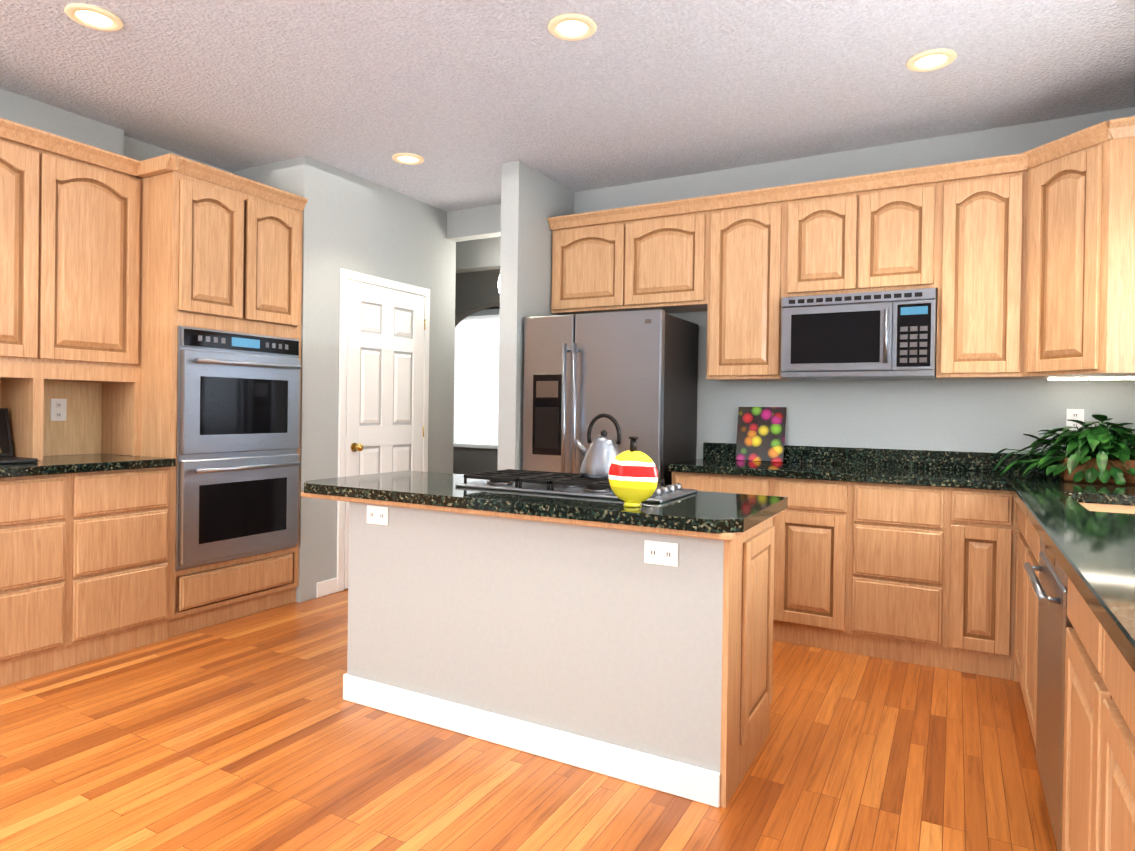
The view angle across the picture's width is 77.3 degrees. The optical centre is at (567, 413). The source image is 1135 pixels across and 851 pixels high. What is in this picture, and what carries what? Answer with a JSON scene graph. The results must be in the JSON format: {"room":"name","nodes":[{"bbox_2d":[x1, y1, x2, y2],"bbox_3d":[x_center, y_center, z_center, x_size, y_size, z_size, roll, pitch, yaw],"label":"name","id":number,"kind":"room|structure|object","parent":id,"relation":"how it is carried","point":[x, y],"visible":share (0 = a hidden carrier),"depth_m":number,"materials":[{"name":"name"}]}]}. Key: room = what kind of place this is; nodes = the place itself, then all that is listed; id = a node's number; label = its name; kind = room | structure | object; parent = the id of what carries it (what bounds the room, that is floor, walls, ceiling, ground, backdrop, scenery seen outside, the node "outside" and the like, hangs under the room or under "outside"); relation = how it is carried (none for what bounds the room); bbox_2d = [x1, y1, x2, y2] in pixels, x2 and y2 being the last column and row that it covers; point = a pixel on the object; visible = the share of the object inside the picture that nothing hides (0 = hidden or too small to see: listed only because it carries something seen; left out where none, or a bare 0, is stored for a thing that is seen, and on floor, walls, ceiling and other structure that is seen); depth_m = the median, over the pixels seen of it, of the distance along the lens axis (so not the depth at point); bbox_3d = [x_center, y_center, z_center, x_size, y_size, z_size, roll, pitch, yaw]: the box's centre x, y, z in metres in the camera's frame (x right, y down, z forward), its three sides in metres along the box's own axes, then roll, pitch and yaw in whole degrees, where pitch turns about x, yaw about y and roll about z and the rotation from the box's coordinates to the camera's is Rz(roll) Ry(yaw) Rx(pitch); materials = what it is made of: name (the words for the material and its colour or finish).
{"room":"kitchen","nodes":[
{"label":"kitchen","id":0,"kind":"room"},
{"bbox_2d":[0,88,239,175],"bbox_3d":[-3.634,-0.224,2.142,0.200,2.740,6.040,1,0,29],"label":"wall","id":1,"kind":"structure","parent":0,"point":[14,107],"depth_m":3.76,"materials":[{"name":"grey paint"}]},
{"bbox_2d":[0,118,59,365],"bbox_3d":[-2.739,-0.781,3.196,0.328,1.075,0.620,1,0,29],"label":"upper cabinet","id":2,"kind":"object","parent":1,"relation":"attached to","point":[29,156],"depth_m":3.29,"materials":[{"name":"brown wood"}]},
{"bbox_2d":[50,399,66,420],"bbox_3d":[-2.646,-0.020,3.688,0.008,0.115,0.075,1,0,29],"label":"electrical outlet","id":3,"kind":"object","parent":1,"relation":"attached to","point":[58,407],"depth_m":3.68,"materials":[{"name":"white plastic"}]},
{"bbox_2d":[24,136,147,373],"bbox_3d":[-2.521,-0.780,3.595,0.328,1.075,0.543,1,0,29],"label":"upper cabinet","id":4,"kind":"object","parent":1,"relation":"attached to","point":[104,194],"depth_m":3.58,"materials":[{"name":"brown wood"}]},
{"bbox_2d":[148,155,303,337],"bbox_3d":[-2.103,-0.888,4.142,0.699,0.855,0.754,1,0,29],"label":"upper cabinet","id":5,"kind":"object","parent":1,"relation":"attached to","point":[150,318],"depth_m":3.85,"materials":[{"name":"brown wood"}]},
{"bbox_2d":[240,159,287,191],"bbox_3d":[-1.939,-0.216,4.589,0.540,2.740,0.120,1,0,29],"label":"wall","id":6,"kind":"structure","parent":0,"point":[275,174],"depth_m":4.48,"materials":[{"name":"grey paint"}]},
{"bbox_2d":[288,156,447,601],"bbox_3d":[-1.350,-0.211,4.979,0.120,2.740,1.370,1,0,29],"label":"wall","id":7,"kind":"structure","parent":0,"point":[351,222],"depth_m":4.57,"materials":[{"name":"grey paint"}]},
{"bbox_2d":[316,268,429,597],"bbox_3d":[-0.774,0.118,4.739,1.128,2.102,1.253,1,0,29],"label":"door frame","id":8,"kind":"structure","parent":7,"relation":"attached to","point":[330,586],"depth_m":4.63,"materials":[{"name":"white paint"}]},
{"bbox_2d":[344,280,425,588],"bbox_3d":[-1.238,0.138,4.973,0.090,2.030,0.767,1,0,29],"label":"pantry door","id":9,"kind":"structure","parent":7,"relation":"in","point":[385,382],"depth_m":4.94,"materials":[{"name":"white wood"}]},
{"bbox_2d":[0,589,1056,850],"bbox_3d":[-1.468,1.217,3.668,8.055,0.100,10.800,1,0,29],"label":"floor","id":10,"kind":"structure","parent":0,"point":[254,731],"depth_m":2.38,"materials":[{"name":"brown wood"}]},
{"bbox_2d":[0,474,75,686],"bbox_3d":[-2.630,0.708,3.152,0.608,0.892,0.475,1,0,29],"label":"base cabinet","id":11,"kind":"object","parent":10,"relation":"on","point":[38,515],"depth_m":3.10,"materials":[{"name":"brown wood"}]},
{"bbox_2d":[76,466,175,664],"bbox_3d":[-2.402,0.708,3.568,0.608,0.892,0.474,1,0,29],"label":"base cabinet","id":12,"kind":"object","parent":10,"relation":"on","point":[126,519],"depth_m":3.43,"materials":[{"name":"brown wood"}]},
{"bbox_2d":[0,454,175,477],"bbox_3d":[-2.956,0.242,2.517,0.639,0.040,2.848,1,0,29],"label":"countertop","id":13,"kind":"structure","parent":12,"relation":"on","point":[47,463],"depth_m":3.33,"materials":[{"name":"black stone"}]},
{"bbox_2d":[0,408,37,463],"bbox_3d":[-2.645,0.098,3.179,0.294,0.244,0.350,1,0,29],"label":"laptop","id":14,"kind":"object","parent":13,"relation":"on","point":[6,454],"visible":0.98,"depth_m":3.35,"materials":[{"name":"black plastic"}]},
{"bbox_2d":[176,550,298,635],"bbox_3d":[-2.133,0.982,4.157,0.689,0.345,0.754,1,0,29],"label":"base cabinet","id":15,"kind":"object","parent":10,"relation":"on","point":[205,598],"depth_m":3.97,"materials":[{"name":"brown wood"}]},
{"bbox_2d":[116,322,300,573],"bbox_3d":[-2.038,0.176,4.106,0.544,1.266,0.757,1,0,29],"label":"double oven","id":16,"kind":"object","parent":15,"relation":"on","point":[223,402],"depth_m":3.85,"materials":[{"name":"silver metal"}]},
{"bbox_2d":[301,493,779,807],"bbox_3d":[-0.162,0.766,2.825,1.830,0.850,0.664,1,0,29],"label":"kitchen island","id":17,"kind":"object","parent":10,"relation":"on","point":[579,621],"depth_m":2.44,"materials":[{"name":"grey paint"}]},
{"bbox_2d":[301,470,787,536],"bbox_3d":[-0.159,0.321,2.824,1.876,0.040,0.706,1,0,29],"label":"island countertop","id":18,"kind":"structure","parent":17,"relation":"on","point":[683,510],"depth_m":2.56,"materials":[{"name":"black stone"}]},
{"bbox_2d":[455,469,696,502],"bbox_3d":[0.028,0.279,2.835,0.890,0.048,0.395,1,0,29],"label":"cooktop","id":19,"kind":"object","parent":18,"relation":"in","point":[508,480],"depth_m":2.76,"materials":[{"name":"silver metal"}]},
{"bbox_2d":[574,413,620,478],"bbox_3d":[0.130,0.127,2.880,0.231,0.258,0.192,1,0,29],"label":"kettle","id":20,"kind":"object","parent":18,"relation":"on","point":[601,453],"visible":0.92,"depth_m":2.82,"materials":[{"name":"silver metal"}]},
{"bbox_2d":[608,437,657,506],"bbox_3d":[0.219,0.192,2.369,0.180,0.231,0.065,1,0,29],"label":"vase","id":21,"kind":"object","parent":18,"relation":"on","point":[633,476],"visible":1,"depth_m":2.34,"materials":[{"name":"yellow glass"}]},
{"bbox_2d":[522,116,1134,850],"bbox_3d":[0.637,-0.035,2.703,3.286,2.475,3.468,1,0,29],"label":"kitchen cabinets","id":22,"kind":"object","parent":10,"relation":"on","point":[1018,266],"visible":0.85,"depth_m":3.57,"materials":[{"name":"brown wood"}]},
{"bbox_2d":[522,309,697,486],"bbox_3d":[0.259,0.295,4.455,0.910,1.780,0.722,1,0,29],"label":"fridge","id":23,"kind":"object","parent":22,"relation":"in","point":[638,368],"depth_m":4.19,"materials":[{"name":"grey metal"}]},
{"bbox_2d":[735,407,786,461],"bbox_3d":[1.178,0.124,4.326,0.290,0.330,0.064,1,0,29],"label":"picture","id":24,"kind":"object","parent":22,"relation":"on","point":[760,433],"visible":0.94,"depth_m":4.32,"materials":[{"name":"multicoloured glass"}]},
{"bbox_2d":[780,288,936,380],"bbox_3d":[1.600,-0.417,3.902,0.760,0.445,0.435,1,0,29],"label":"microwave","id":25,"kind":"object","parent":22,"relation":"in","point":[881,334],"depth_m":3.74,"materials":[{"name":"silver metal"}]},
{"bbox_2d":[668,442,1134,672],"bbox_3d":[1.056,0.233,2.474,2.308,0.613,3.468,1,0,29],"label":"countertop","id":26,"kind":"structure","parent":22,"relation":"on","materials":[{"name":"stone"}]},
{"bbox_2d":[1023,537,1073,850],"bbox_3d":[1.615,0.791,1.911,0.626,0.860,0.600,1,0,29],"label":"dishwasher","id":27,"kind":"object","parent":22,"relation":"in","point":[1050,589],"depth_m":1.95,"materials":[{"name":"silver metal"}]},
{"bbox_2d":[989,414,1134,484],"bbox_3d":[2.375,0.157,3.298,0.712,0.309,0.421,1,0,29],"label":"plant","id":28,"kind":"object","parent":22,"relation":"on","point":[1100,453],"visible":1,"depth_m":3.22,"materials":[{"name":"green plant"}]},
{"bbox_2d":[492,161,575,470],"bbox_3d":[-0.205,-0.193,4.728,0.130,2.740,0.710,1,0,29],"label":"wall","id":29,"kind":"structure","parent":0,"point":[529,197],"depth_m":4.44,"materials":[{"name":"grey paint"}]},
{"bbox_2d":[0,0,1134,211],"bbox_3d":[-1.428,-1.617,3.649,8.055,0.112,10.800,1,0,29],"label":"ceiling","id":30,"kind":"structure","parent":0,"point":[449,105],"depth_m":3.27,"materials":[{"name":"beige paint"}]},
{"bbox_2d":[444,107,1134,473],"bbox_3d":[-0.506,-0.201,5.378,8.055,2.740,0.120,1,0,29],"label":"wall","id":31,"kind":"structure","parent":0,"point":[460,264],"depth_m":4.12,"materials":[{"name":"grey paint"}]},
{"bbox_2d":[453,307,499,448],"bbox_3d":[-1.030,-0.472,9.466,1.600,1.872,0.152,1,0,29],"label":"window","id":32,"kind":"structure","parent":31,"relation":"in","point":[476,376],"depth_m":9.60,"materials":[{"name":"white glass"}]},
{"bbox_2d":[1066,409,1083,430],"bbox_3d":[2.584,0.034,3.610,0.075,0.115,0.008,1,0,29],"label":"electrical outlet","id":33,"kind":"object","parent":31,"relation":"attached to","point":[1071,414],"depth_m":3.61,"materials":[{"name":"white plastic"}]}
]}

